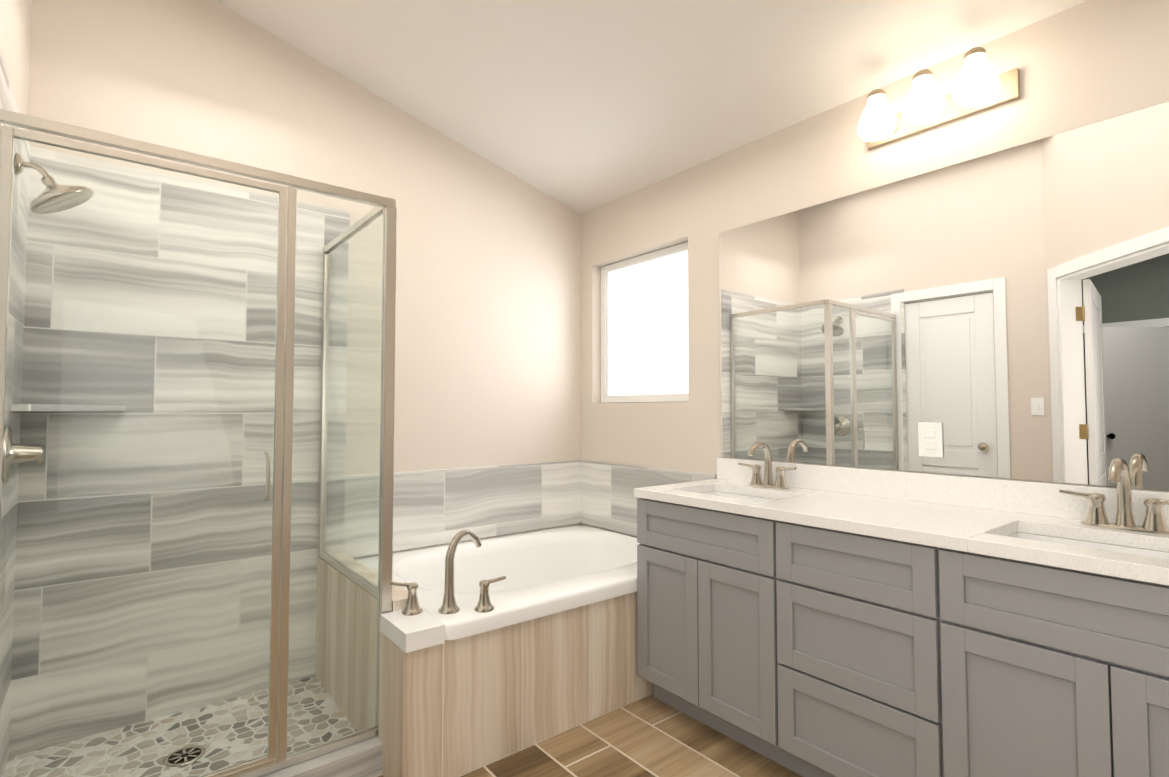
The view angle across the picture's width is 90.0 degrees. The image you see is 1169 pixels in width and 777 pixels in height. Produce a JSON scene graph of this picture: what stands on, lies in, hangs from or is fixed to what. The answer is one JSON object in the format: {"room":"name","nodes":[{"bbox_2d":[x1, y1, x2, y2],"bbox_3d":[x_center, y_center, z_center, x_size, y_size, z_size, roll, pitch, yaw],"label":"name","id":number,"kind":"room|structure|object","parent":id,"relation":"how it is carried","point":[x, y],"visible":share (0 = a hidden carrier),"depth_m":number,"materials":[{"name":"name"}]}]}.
{"room":"bathroom","nodes":[
{"label":"bathroom","id":0,"kind":"room"},
{"bbox_2d":[0,0,31,130],"bbox_3d":[-1.477,-0.423,1.337,0.120,3.350,1.760,2,-3,-39],"label":"wall","id":1,"kind":"structure","parent":0,"point":[15,30],"depth_m":1.85,"materials":[{"name":"beige paint"}]},
{"bbox_2d":[0,52,24,175],"bbox_3d":[-1.690,0.195,1.682,0.010,2.140,0.840,2,-3,-39],"label":"shower wall tile","id":2,"kind":"structure","parent":1,"relation":"attached to","point":[8,102],"depth_m":1.55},
{"bbox_2d":[0,109,396,776],"bbox_3d":[-1.304,0.252,2.022,1.014,1.848,0.846,2,-3,-39],"label":"shower enclosure","id":3,"kind":"object","parent":2,"relation":"attached to","point":[196,453],"visible":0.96,"depth_m":1.67,"materials":[{"name":"clear"}]},
{"bbox_2d":[28,0,580,552],"bbox_3d":[-1.039,-0.364,2.906,2.770,3.350,0.140,2,-3,-39],"label":"wall","id":4,"kind":"structure","parent":0,"point":[488,312],"depth_m":2.94,"materials":[{"name":"beige paint"}]},
{"bbox_2d":[393,460,580,550],"bbox_3d":[-0.566,0.614,3.151,1.400,0.381,0.013,2,-3,-39],"label":"wall tile","id":5,"kind":"structure","parent":4,"relation":"attached to","point":[436,507],"depth_m":3.16,"materials":[{"name":"grey tile"}]},
{"bbox_2d":[378,694,802,776],"bbox_3d":[0.163,1.314,1.345,2.770,0.120,3.980,2,-3,-39],"label":"floor","id":6,"kind":"structure","parent":0,"point":[650,736],"depth_m":2.05,"materials":[{"name":"brown tile"}]},
{"bbox_2d":[392,585,407,610],"bbox_3d":[-0.899,1.018,2.336,0.120,0.545,0.823,2,-3,-39],"label":"wall","id":7,"kind":"structure","parent":6,"relation":"on","point":[399,597],"depth_m":2.04,"materials":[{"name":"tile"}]},
{"bbox_2d":[378,591,652,776],"bbox_3d":[-0.033,1.066,2.366,1.526,0.452,0.211,2,-3,-39],"label":"surround panel","id":8,"kind":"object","parent":6,"relation":"on","point":[458,707],"depth_m":2.03,"materials":[{"name":"wood"}]},
{"bbox_2d":[260,736,382,776],"bbox_3d":[-1.070,1.217,1.693,1.017,0.100,0.130,2,-3,-39],"label":"sill","id":9,"kind":"structure","parent":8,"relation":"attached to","point":[363,758],"depth_m":1.87,"materials":[{"name":"grey tile"}]},
{"bbox_2d":[380,525,639,652],"bbox_3d":[-0.288,0.882,2.690,1.523,0.711,1.057,2,-3,-39],"label":"tub","id":10,"kind":"object","parent":8,"relation":"on","point":[455,588],"visible":0.69,"depth_m":2.51,"materials":[{"name":"white ceramic"}]},
{"bbox_2d":[389,530,505,615],"bbox_3d":[-0.469,0.634,2.025,0.348,0.265,0.204,2,-3,-39],"label":"faucet","id":11,"kind":"object","parent":10,"relation":"on","point":[481,603],"depth_m":2.01,"materials":[{"name":"silver metal"}]},
{"bbox_2d":[637,485,1168,776],"bbox_3d":[0.995,0.850,1.874,0.548,0.845,1.816,2,-3,-39],"label":"bathroom vanity","id":12,"kind":"object","parent":6,"relation":"on","point":[807,620],"depth_m":1.62,"materials":[{"name":"grey wood"}]},
{"bbox_2d":[634,477,1168,588],"bbox_3d":[0.997,0.410,1.879,0.560,0.035,1.836,2,-3,-39],"label":"countertop","id":13,"kind":"structure","parent":12,"relation":"on","point":[956,528],"depth_m":1.70,"materials":[{"name":"white stone"}]},
{"bbox_2d":[694,485,781,500],"bbox_3d":[0.604,0.509,2.320,0.314,0.154,0.474,2,-3,-39],"label":"sink","id":14,"kind":"object","parent":13,"relation":"in","point":[717,488],"depth_m":2.48,"materials":[{"name":"white ceramic"}]},
{"bbox_2d":[738,441,801,488],"bbox_3d":[0.733,0.316,2.431,0.169,0.194,0.276,2,-3,-39],"label":"faucet","id":15,"kind":"object","parent":13,"relation":"on","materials":[{"name":"silver metal"}]},
{"bbox_2d":[1006,525,1168,556],"bbox_3d":[1.302,0.477,1.451,0.314,0.154,0.474,2,-3,-39],"label":"sink","id":16,"kind":"object","parent":13,"relation":"in","point":[1155,548],"depth_m":1.59,"materials":[{"name":"white ceramic"}]},
{"bbox_2d":[1058,458,1168,536],"bbox_3d":[1.431,0.284,1.562,0.169,0.194,0.278,2,-3,-39],"label":"faucet","id":17,"kind":"object","parent":13,"relation":"on","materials":[{"name":"silver metal"}]},
{"bbox_2d":[214,0,1087,213],"bbox_3d":[-1.170,-1.586,0.382,6.190,0.812,3.980,2,-3,-39],"label":"ceiling","id":18,"kind":"structure","parent":0,"point":[580,106],"depth_m":2.41,"materials":[{"name":"white paint"}]},
{"bbox_2d":[581,0,1168,536],"bbox_3d":[1.232,-0.391,2.178,0.140,3.350,3.840,2,-3,-39],"label":"wall","id":19,"kind":"structure","parent":0,"point":[1089,62],"depth_m":2.48,"materials":[{"name":"beige paint"}]},
{"bbox_2d":[601,242,688,402],"bbox_3d":[0.351,-0.340,3.297,0.043,0.834,0.754,2,-3,-39],"label":"window","id":20,"kind":"structure","parent":19,"relation":"in","point":[644,331],"depth_m":3.30,"materials":[{"name":"white glass"}]},
{"bbox_2d":[581,460,716,535],"bbox_3d":[0.305,0.615,3.173,0.013,0.381,1.020,2,-3,-39],"label":"wall tile","id":21,"kind":"structure","parent":19,"relation":"attached to","point":[608,501],"depth_m":3.32,"materials":[{"name":"grey tile"}]},
{"bbox_2d":[918,422,942,456],"bbox_3d":[1.213,0.179,2.050,0.008,0.120,0.078,2,-3,-39],"label":"electrical outlet plate","id":22,"kind":"object","parent":19,"relation":"attached to","point":[930,438],"visible":1,"depth_m":2.05,"materials":[{"name":"white plastic"}]},
{"bbox_2d":[858,47,1019,149],"bbox_3d":[1.176,-0.995,2.008,0.186,0.174,0.480,2,-3,-39],"label":"sconce","id":23,"kind":"object","parent":19,"relation":"attached to","point":[980,85],"visible":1,"depth_m":1.95,"materials":[{"name":"beige glass"}]},
{"bbox_2d":[717,457,1168,520],"bbox_3d":[1.207,0.349,2.051,0.020,0.100,1.836,2,-3,-39],"label":"backsplash","id":24,"kind":"structure","parent":19,"relation":"attached to","point":[1041,499],"depth_m":2.01,"materials":[{"name":"white stone"}]},
{"bbox_2d":[719,102,1168,490],"bbox_3d":[1.217,-0.237,2.073,0.006,1.066,1.824,2,-3,-39],"label":"vanity mirror","id":25,"kind":"object","parent":19,"relation":"attached to","point":[1002,314],"visible":1,"depth_m":1.96,"materials":[{"name":"silver mirror"}]}
]}

